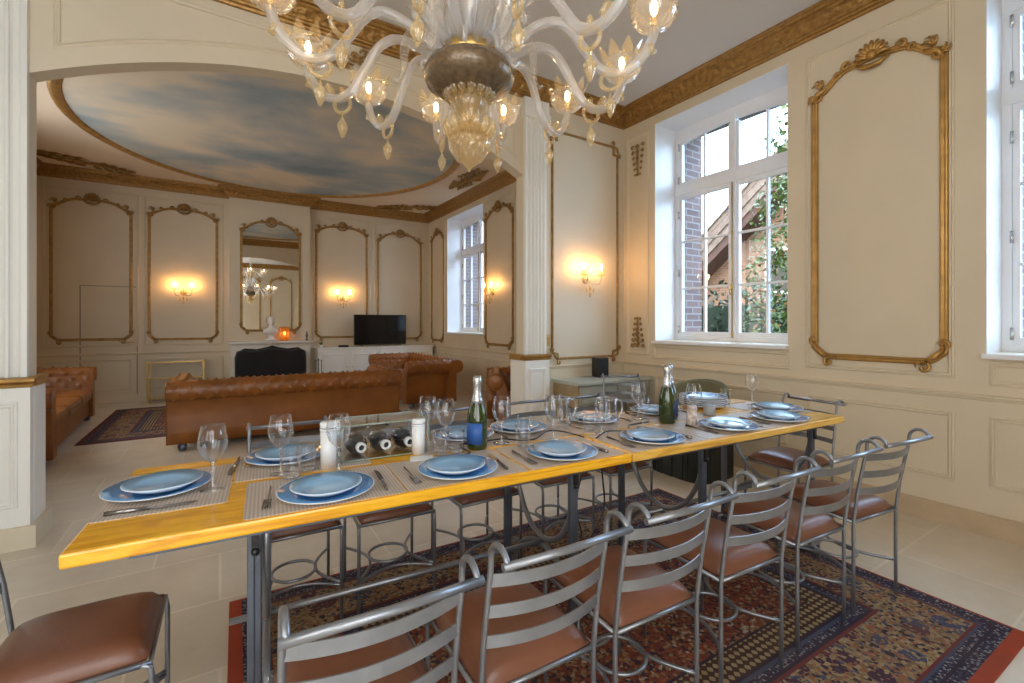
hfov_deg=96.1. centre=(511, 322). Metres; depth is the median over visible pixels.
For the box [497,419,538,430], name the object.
plate
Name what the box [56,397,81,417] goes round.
seat cushion
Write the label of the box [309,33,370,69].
cartouche
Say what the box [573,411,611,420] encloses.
plate
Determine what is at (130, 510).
knife
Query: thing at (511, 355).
trim
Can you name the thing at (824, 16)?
trim
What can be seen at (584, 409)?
water tumbler
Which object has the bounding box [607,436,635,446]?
fork
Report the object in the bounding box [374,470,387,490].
knife
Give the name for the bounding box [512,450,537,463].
fork
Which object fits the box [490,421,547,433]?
dinner plate
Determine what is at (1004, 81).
window
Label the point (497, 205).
panel frame
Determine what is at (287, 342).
mantel shelf
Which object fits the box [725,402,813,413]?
placemat
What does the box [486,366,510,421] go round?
armchair
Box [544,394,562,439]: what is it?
wine glass
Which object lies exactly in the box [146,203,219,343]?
panel frame
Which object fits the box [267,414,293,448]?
bowl
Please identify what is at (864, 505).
dining chair
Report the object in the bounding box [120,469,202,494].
plate
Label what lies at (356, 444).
bottle
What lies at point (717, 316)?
hedge
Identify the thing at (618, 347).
panel frame
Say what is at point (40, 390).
trim
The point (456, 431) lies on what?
plate
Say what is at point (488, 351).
trim
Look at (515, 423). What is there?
water tumbler
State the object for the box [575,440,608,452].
knife
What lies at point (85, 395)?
seat cushion
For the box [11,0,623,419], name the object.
wall partition
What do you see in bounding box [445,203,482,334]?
window
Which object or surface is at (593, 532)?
hanging cable
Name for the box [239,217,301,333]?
mirror
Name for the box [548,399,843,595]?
dining table
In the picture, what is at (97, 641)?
dining chair
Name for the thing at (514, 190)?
trim
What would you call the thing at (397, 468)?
placemat
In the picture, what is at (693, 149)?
wall
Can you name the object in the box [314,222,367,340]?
panel frame
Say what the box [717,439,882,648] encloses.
dining chair
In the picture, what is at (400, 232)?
panel frame
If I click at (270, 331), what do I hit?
bust
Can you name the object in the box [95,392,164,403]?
baseboard
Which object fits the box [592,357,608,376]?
speaker
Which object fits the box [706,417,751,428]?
plate
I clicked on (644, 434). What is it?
plate
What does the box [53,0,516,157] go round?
trim
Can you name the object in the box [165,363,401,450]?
sofa
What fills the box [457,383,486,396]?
baseboard
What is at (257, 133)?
ceiling
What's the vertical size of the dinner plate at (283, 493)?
0.021 m
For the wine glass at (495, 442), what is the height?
0.208 m
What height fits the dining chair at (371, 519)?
0.821 m
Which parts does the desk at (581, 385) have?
leg, panel, drawer, leg, drawer, leg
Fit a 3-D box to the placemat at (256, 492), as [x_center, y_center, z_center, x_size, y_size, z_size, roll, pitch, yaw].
[-0.612,0.540,1.508,0.455,0.002,0.325,0,0,-28]
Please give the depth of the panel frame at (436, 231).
10.02 m
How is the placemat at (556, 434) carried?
on the dining table at (158, 533)
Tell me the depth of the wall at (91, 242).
7.95 m
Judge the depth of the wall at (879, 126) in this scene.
3.33 m
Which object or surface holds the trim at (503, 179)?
attached to the wall at (241, 211)
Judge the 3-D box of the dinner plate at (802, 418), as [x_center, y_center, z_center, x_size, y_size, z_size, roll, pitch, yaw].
[1.489,0.528,2.574,0.290,0.021,0.290,0,0,-28]
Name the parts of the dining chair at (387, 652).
post, seat frame, seat, rail, post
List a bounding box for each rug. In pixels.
[74,406,400,445]
[227,488,1023,682]
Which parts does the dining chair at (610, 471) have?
post, rail, post, leg, seat frame, seat, leg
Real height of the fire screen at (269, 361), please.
0.864 m
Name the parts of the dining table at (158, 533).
leg, leg, leg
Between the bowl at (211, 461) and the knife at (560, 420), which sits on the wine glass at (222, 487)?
the bowl at (211, 461)
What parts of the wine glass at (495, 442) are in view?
stem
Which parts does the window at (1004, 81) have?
sill, frame, sash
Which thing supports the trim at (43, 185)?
attached to the wall at (91, 242)
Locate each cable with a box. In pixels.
[459,430,583,453]
[548,473,583,592]
[582,468,604,551]
[596,421,648,438]
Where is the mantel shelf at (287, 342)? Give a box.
[228,340,312,344]
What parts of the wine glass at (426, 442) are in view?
stem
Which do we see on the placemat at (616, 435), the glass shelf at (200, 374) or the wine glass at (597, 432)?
the wine glass at (597, 432)
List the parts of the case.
pane, pane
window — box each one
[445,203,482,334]
[651,64,788,348]
[981,0,1023,360]
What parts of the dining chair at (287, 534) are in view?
post, rail, seat, seat frame, post, leg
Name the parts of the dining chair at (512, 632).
leg, post, seat frame, seat, rail, post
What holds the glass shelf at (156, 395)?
attached to the console
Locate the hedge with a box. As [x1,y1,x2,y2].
[702,276,786,332]
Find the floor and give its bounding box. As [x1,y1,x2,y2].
[0,389,1023,682]
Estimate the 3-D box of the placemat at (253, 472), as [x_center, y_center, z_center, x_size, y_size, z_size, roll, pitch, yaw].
[-0.817,0.540,1.807,0.455,0.002,0.325,0,0,-28]
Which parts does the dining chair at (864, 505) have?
leg, seat, seat frame, post, rail, post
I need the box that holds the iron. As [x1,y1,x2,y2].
[315,358,321,372]
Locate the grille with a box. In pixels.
[599,359,608,376]
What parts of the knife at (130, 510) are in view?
handle, blade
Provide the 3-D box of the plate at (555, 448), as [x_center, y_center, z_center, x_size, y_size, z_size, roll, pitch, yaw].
[0.198,0.519,1.889,0.214,0.024,0.214,0,0,-28]
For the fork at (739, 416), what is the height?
0.012 m
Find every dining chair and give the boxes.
[0,561,169,682]
[246,415,342,619]
[267,554,484,682]
[340,409,435,614]
[421,407,521,569]
[425,510,633,682]
[499,396,594,562]
[543,480,738,682]
[557,391,652,545]
[601,373,652,468]
[643,456,821,682]
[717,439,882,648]
[744,393,845,518]
[775,428,933,613]
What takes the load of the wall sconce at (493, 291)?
attached to the wall at (879, 126)
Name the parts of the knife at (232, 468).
blade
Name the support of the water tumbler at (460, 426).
on the dining table at (158, 533)
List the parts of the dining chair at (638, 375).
post, rail, post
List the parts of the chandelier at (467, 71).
bulb, arm, arm, bulb, arm, arm, bulb, arm, arm, lamp shade, stem, arm, arm, bulb, arm, arm, arm, bulb, arm, bulb, bulb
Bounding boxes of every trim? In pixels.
[29,373,48,385]
[34,383,45,520]
[35,507,52,539]
[37,157,515,222]
[37,350,228,357]
[42,184,423,391]
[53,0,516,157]
[213,0,894,129]
[310,344,515,354]
[430,189,515,385]
[509,353,521,359]
[511,359,521,418]
[550,361,1023,404]
[552,372,619,418]
[626,0,1023,494]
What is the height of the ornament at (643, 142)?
0.373 m
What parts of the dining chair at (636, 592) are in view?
leg, leg, seat frame, seat, post, rail, post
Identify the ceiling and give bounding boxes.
[37,0,820,213]
[47,71,463,197]
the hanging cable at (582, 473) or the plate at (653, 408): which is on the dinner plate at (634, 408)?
the plate at (653, 408)
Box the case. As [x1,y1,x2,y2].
[335,411,428,462]
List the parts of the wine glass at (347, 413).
stem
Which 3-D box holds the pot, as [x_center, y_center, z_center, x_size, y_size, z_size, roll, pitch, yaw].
[1.157,0.508,2.697,0.068,0.066,0.068,0,0,-32]
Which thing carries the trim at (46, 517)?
attached to the wall partition at (584, 175)
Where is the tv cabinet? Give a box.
[314,344,433,372]
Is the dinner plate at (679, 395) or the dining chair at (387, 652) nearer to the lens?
the dining chair at (387, 652)
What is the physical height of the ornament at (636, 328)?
0.356 m
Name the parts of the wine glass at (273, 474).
stem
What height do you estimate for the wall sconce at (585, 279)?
0.375 m
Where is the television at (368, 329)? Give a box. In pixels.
[354,314,405,346]
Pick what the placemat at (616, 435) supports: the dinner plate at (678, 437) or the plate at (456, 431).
the dinner plate at (678, 437)
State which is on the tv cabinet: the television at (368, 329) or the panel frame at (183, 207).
the television at (368, 329)
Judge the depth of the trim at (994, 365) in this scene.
3.44 m
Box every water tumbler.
[280,446,300,479]
[297,441,316,472]
[432,429,448,455]
[448,426,463,453]
[515,423,530,447]
[517,416,530,438]
[583,409,595,430]
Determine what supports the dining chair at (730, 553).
on the oriental rug at (911, 635)
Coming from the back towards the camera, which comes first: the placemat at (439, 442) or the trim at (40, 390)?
the trim at (40, 390)
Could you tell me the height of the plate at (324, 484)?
0.024 m
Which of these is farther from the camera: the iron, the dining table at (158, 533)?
the iron
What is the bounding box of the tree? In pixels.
[741,104,786,332]
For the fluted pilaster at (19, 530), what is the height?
3.598 m
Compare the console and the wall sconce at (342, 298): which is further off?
the wall sconce at (342, 298)
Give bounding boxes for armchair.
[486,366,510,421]
[653,379,733,483]
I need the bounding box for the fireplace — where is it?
[228,340,312,377]
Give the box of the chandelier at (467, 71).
[250,0,678,171]
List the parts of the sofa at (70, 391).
arm, arm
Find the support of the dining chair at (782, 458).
on the floor
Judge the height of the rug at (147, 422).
0.009 m
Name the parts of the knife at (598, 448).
handle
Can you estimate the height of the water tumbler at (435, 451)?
0.100 m
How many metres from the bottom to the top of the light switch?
0.120 m
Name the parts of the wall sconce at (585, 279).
plate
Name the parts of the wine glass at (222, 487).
stem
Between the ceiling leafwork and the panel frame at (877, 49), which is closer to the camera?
the panel frame at (877, 49)
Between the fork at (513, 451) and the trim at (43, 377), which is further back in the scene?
the trim at (43, 377)
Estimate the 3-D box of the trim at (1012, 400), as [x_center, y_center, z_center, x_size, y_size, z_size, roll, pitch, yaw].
[2.501,0.467,2.523,1.126,0.037,6.180,0,0,-32]
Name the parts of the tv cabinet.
door, door, door, door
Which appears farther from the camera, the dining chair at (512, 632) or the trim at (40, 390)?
the trim at (40, 390)
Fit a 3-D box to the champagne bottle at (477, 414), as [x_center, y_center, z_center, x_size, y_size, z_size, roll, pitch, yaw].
[-0.151,0.384,1.989,0.088,0.314,0.089,0,0,42]
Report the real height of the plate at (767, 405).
0.024 m
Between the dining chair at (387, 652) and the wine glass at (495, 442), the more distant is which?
the wine glass at (495, 442)
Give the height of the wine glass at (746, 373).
0.208 m
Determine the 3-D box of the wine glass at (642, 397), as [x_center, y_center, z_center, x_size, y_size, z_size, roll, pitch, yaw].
[0.676,0.459,2.369,0.068,0.160,0.068,0,0,-28]
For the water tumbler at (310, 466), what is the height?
0.100 m
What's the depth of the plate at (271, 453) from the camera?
1.85 m
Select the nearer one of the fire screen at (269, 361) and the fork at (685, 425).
the fork at (685, 425)
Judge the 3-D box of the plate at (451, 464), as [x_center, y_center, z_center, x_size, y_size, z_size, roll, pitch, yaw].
[-0.204,0.519,1.674,0.214,0.024,0.214,0,0,-28]
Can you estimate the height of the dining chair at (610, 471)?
0.821 m
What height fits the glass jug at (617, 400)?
0.161 m
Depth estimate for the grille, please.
4.95 m
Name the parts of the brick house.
pane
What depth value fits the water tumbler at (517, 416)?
2.16 m
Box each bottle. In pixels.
[343,432,366,454]
[367,429,390,450]
[390,427,411,447]
[467,375,486,450]
[659,365,675,423]
[666,364,677,420]
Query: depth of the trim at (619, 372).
5.03 m
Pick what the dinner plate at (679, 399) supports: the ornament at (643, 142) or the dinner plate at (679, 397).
the dinner plate at (679, 397)
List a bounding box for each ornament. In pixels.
[37,150,135,175]
[449,168,488,190]
[631,141,644,176]
[631,317,644,347]
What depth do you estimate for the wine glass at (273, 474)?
1.65 m
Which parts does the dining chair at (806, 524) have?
leg, seat frame, seat, post, rail, post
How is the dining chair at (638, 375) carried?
on the floor
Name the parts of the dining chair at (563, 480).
post, rail, leg, post, seat, seat frame, leg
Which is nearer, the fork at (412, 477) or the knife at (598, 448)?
the fork at (412, 477)
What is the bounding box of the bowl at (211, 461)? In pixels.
[197,423,227,462]
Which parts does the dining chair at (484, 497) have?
post, rail, leg, seat frame, seat, post, leg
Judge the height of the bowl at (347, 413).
0.120 m
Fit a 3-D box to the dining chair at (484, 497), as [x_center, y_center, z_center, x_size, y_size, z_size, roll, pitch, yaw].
[-0.235,0.900,2.555,0.375,0.821,0.519,0,0,-32]
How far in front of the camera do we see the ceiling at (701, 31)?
4.05 m
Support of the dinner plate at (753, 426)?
on the placemat at (678, 426)
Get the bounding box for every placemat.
[89,464,233,522]
[234,445,370,481]
[243,464,405,519]
[386,449,527,490]
[410,435,503,455]
[490,421,581,443]
[495,437,623,469]
[549,413,649,433]
[587,426,705,451]
[614,410,706,423]
[658,419,767,438]
[717,412,806,427]
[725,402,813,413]
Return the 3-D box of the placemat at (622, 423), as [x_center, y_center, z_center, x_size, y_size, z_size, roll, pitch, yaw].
[0.471,0.540,2.495,0.450,0.002,0.325,0,0,-28]
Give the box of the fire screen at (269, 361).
[234,348,305,377]
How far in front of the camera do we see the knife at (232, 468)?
1.70 m
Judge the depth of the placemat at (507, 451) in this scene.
1.87 m
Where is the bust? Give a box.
[263,316,278,340]
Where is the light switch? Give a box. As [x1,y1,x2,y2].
[547,334,549,345]
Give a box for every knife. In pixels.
[103,500,197,516]
[228,456,240,474]
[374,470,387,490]
[488,453,508,469]
[559,419,581,428]
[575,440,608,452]
[625,411,647,418]
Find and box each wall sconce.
[172,282,192,295]
[335,290,351,305]
[483,282,494,294]
[582,263,602,286]
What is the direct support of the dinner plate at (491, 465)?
on the placemat at (397, 468)
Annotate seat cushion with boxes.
[56,389,91,406]
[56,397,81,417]
[56,406,68,426]
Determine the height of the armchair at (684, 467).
0.800 m
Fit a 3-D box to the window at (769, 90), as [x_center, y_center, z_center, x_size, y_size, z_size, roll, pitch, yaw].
[2.090,-0.995,4.548,0.450,2.430,1.420,0,0,-32]
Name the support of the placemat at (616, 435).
on the dining table at (818, 420)
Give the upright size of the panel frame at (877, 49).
2.383 m
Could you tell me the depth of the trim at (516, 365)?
4.74 m
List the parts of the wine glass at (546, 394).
stem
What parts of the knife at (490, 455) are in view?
blade, handle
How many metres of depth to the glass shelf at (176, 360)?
7.73 m
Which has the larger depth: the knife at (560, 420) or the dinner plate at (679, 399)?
the dinner plate at (679, 399)
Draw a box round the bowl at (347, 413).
[326,413,350,447]
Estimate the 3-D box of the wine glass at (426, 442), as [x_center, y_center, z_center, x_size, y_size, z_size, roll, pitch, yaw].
[-0.379,0.435,2.070,0.085,0.208,0.085,0,0,-28]
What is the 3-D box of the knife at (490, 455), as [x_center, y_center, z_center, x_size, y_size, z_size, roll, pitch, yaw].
[-0.055,0.534,1.787,0.016,0.015,0.217,0,0,-22]
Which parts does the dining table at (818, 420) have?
leg, leg, leg, leg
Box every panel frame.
[47,193,133,344]
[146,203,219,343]
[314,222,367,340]
[376,229,422,340]
[430,228,443,342]
[483,201,513,349]
[550,125,620,364]
[807,34,951,372]
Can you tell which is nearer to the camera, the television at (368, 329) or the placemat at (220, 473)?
the placemat at (220, 473)
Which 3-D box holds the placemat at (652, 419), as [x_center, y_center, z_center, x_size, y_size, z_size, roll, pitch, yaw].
[0.885,0.540,2.716,0.455,0.002,0.325,0,0,-28]
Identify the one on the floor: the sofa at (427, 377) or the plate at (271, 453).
the sofa at (427, 377)
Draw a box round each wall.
[37,175,427,396]
[229,197,309,377]
[428,0,1023,522]
[466,16,1023,337]
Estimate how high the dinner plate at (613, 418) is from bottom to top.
0.021 m
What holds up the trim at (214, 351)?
attached to the wall
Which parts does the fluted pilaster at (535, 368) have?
pedestal moulding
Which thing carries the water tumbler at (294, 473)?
on the placemat at (256, 492)
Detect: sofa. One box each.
[37,365,96,463]
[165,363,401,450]
[368,352,462,408]
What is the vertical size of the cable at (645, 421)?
0.023 m
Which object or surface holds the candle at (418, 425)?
on the dining table at (158, 533)
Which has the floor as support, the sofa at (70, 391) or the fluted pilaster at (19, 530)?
the sofa at (70, 391)
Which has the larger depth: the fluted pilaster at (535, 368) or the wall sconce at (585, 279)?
the wall sconce at (585, 279)
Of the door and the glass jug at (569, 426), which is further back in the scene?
the door
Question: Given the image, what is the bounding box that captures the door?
[79,285,137,393]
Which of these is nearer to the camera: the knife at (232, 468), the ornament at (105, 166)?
the knife at (232, 468)
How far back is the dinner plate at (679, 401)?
2.92 m
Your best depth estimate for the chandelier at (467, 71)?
1.83 m
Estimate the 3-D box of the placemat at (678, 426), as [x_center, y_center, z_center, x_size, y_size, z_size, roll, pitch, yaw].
[1.037,0.540,2.389,0.450,0.002,0.325,0,0,-28]
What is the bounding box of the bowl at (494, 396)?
[492,396,510,423]
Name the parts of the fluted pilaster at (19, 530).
pedestal moulding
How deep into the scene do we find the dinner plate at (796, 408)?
2.83 m
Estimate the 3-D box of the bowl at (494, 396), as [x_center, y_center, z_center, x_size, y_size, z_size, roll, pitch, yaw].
[-0.048,0.391,2.065,0.085,0.120,0.085,0,0,-28]
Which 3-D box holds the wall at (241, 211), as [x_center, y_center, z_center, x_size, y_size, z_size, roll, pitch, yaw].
[-4.587,-0.565,8.757,1.362,3.770,0.151,0,0,-32]
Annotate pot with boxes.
[703,404,715,415]
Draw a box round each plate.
[99,470,212,501]
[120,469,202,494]
[244,444,319,465]
[255,443,314,461]
[276,471,374,504]
[289,471,361,497]
[417,454,497,479]
[426,454,484,474]
[433,428,493,440]
[440,425,466,437]
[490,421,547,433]
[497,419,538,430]
[527,441,597,460]
[534,440,586,456]
[566,413,618,423]
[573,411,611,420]
[620,429,684,444]
[627,428,674,441]
[630,406,680,415]
[636,404,658,412]
[679,392,727,400]
[679,395,727,402]
[679,397,727,403]
[679,399,727,405]
[679,401,727,407]
[698,418,759,431]
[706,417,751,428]
[749,411,808,422]
[750,403,803,411]
[756,401,794,409]
[757,410,800,419]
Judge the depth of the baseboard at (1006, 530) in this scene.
3.01 m
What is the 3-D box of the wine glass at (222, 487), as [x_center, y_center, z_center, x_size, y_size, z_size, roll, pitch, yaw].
[-0.968,0.435,1.489,0.085,0.208,0.085,0,0,-28]
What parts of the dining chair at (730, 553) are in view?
leg, leg, seat frame, seat, post, rail, post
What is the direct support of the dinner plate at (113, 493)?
on the placemat at (220, 473)
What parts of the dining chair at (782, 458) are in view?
leg, post, seat, seat frame, rail, post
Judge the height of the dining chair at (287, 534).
0.821 m
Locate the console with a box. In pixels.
[146,359,204,403]
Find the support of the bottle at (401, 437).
in the case
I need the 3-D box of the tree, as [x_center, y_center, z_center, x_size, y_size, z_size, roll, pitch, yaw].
[4.030,-0.581,5.988,1.918,4.806,1.494,0,0,30]
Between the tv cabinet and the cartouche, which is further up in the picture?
the cartouche
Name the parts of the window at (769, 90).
sash, sill, sash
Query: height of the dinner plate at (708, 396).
0.021 m
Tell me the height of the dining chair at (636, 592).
0.821 m
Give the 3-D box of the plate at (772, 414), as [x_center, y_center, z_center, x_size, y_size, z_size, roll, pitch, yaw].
[1.497,0.519,2.583,0.214,0.024,0.214,0,0,-28]
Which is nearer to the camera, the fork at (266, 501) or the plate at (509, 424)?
the fork at (266, 501)
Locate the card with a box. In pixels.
[410,455,432,460]
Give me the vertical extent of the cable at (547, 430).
0.027 m
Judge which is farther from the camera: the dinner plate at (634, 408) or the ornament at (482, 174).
the ornament at (482, 174)
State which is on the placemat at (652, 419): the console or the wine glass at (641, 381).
the wine glass at (641, 381)
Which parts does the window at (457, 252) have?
sill, sash, frame, sash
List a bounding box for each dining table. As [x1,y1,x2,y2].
[59,421,631,682]
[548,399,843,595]
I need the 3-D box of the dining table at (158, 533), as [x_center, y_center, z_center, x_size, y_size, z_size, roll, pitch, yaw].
[-0.450,0.924,1.805,1.765,0.767,0.720,0,0,-28]
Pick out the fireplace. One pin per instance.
(235, 346)
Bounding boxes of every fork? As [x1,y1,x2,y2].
[261,486,271,509]
[404,466,421,483]
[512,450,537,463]
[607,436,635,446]
[685,425,718,432]
[739,416,770,423]
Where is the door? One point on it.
(79, 285)
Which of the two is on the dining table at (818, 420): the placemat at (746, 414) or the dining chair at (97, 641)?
the placemat at (746, 414)
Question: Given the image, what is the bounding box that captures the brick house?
[702,140,786,305]
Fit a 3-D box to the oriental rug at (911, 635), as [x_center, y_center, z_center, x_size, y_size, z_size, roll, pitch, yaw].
[0.429,1.315,2.049,2.900,0.009,2.000,0,0,-31]
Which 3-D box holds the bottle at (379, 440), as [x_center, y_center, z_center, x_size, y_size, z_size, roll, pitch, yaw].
[-0.546,0.494,1.919,0.080,0.079,0.139,0,0,-34]
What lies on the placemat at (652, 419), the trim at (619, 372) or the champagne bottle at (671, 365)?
the champagne bottle at (671, 365)
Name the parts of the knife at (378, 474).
blade, handle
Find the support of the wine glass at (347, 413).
on the placemat at (256, 492)
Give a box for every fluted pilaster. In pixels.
[0,0,40,553]
[520,96,551,421]
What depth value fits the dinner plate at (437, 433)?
2.14 m
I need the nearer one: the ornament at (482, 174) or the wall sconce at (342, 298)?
the ornament at (482, 174)
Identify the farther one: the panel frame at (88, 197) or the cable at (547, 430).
the panel frame at (88, 197)
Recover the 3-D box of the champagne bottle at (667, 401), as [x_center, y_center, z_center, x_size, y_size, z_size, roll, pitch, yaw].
[0.841,0.384,2.494,0.089,0.314,0.088,0,0,-13]
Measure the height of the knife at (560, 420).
0.015 m
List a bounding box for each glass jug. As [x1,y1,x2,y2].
[550,396,576,429]
[596,396,622,430]
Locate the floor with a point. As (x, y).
(980, 574)
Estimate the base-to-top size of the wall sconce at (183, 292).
0.375 m
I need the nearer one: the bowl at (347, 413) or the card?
the bowl at (347, 413)
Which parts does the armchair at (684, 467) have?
backrest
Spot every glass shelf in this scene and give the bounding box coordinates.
[148,359,202,361]
[148,373,202,377]
[148,394,164,397]
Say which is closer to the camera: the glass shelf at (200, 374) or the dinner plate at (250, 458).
the dinner plate at (250, 458)
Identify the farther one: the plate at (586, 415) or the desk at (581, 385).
the desk at (581, 385)
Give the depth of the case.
1.92 m
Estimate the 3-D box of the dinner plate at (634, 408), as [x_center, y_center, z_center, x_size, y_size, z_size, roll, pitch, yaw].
[0.859,0.528,2.765,0.290,0.021,0.290,0,0,-28]
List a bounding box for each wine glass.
[197,423,227,493]
[267,414,293,476]
[326,413,350,471]
[418,397,436,444]
[436,399,455,448]
[492,396,510,444]
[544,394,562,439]
[594,400,607,434]
[630,381,645,419]
[637,397,649,427]
[745,373,758,404]
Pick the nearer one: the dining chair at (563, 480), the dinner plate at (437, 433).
the dinner plate at (437, 433)
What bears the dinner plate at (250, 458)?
on the placemat at (253, 472)
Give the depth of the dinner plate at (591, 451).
1.84 m
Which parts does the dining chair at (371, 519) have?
post, leg, seat, seat frame, post, leg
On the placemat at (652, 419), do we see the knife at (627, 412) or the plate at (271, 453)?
the knife at (627, 412)
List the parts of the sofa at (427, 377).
arm, arm, backrest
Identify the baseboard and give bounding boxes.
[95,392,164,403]
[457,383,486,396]
[734,451,1023,546]
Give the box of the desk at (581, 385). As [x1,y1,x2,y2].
[552,373,653,419]
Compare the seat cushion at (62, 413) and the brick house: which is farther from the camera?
the brick house
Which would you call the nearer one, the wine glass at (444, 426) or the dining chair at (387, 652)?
the dining chair at (387, 652)
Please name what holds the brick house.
on the lawn
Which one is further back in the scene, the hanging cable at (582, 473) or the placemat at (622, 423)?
the placemat at (622, 423)

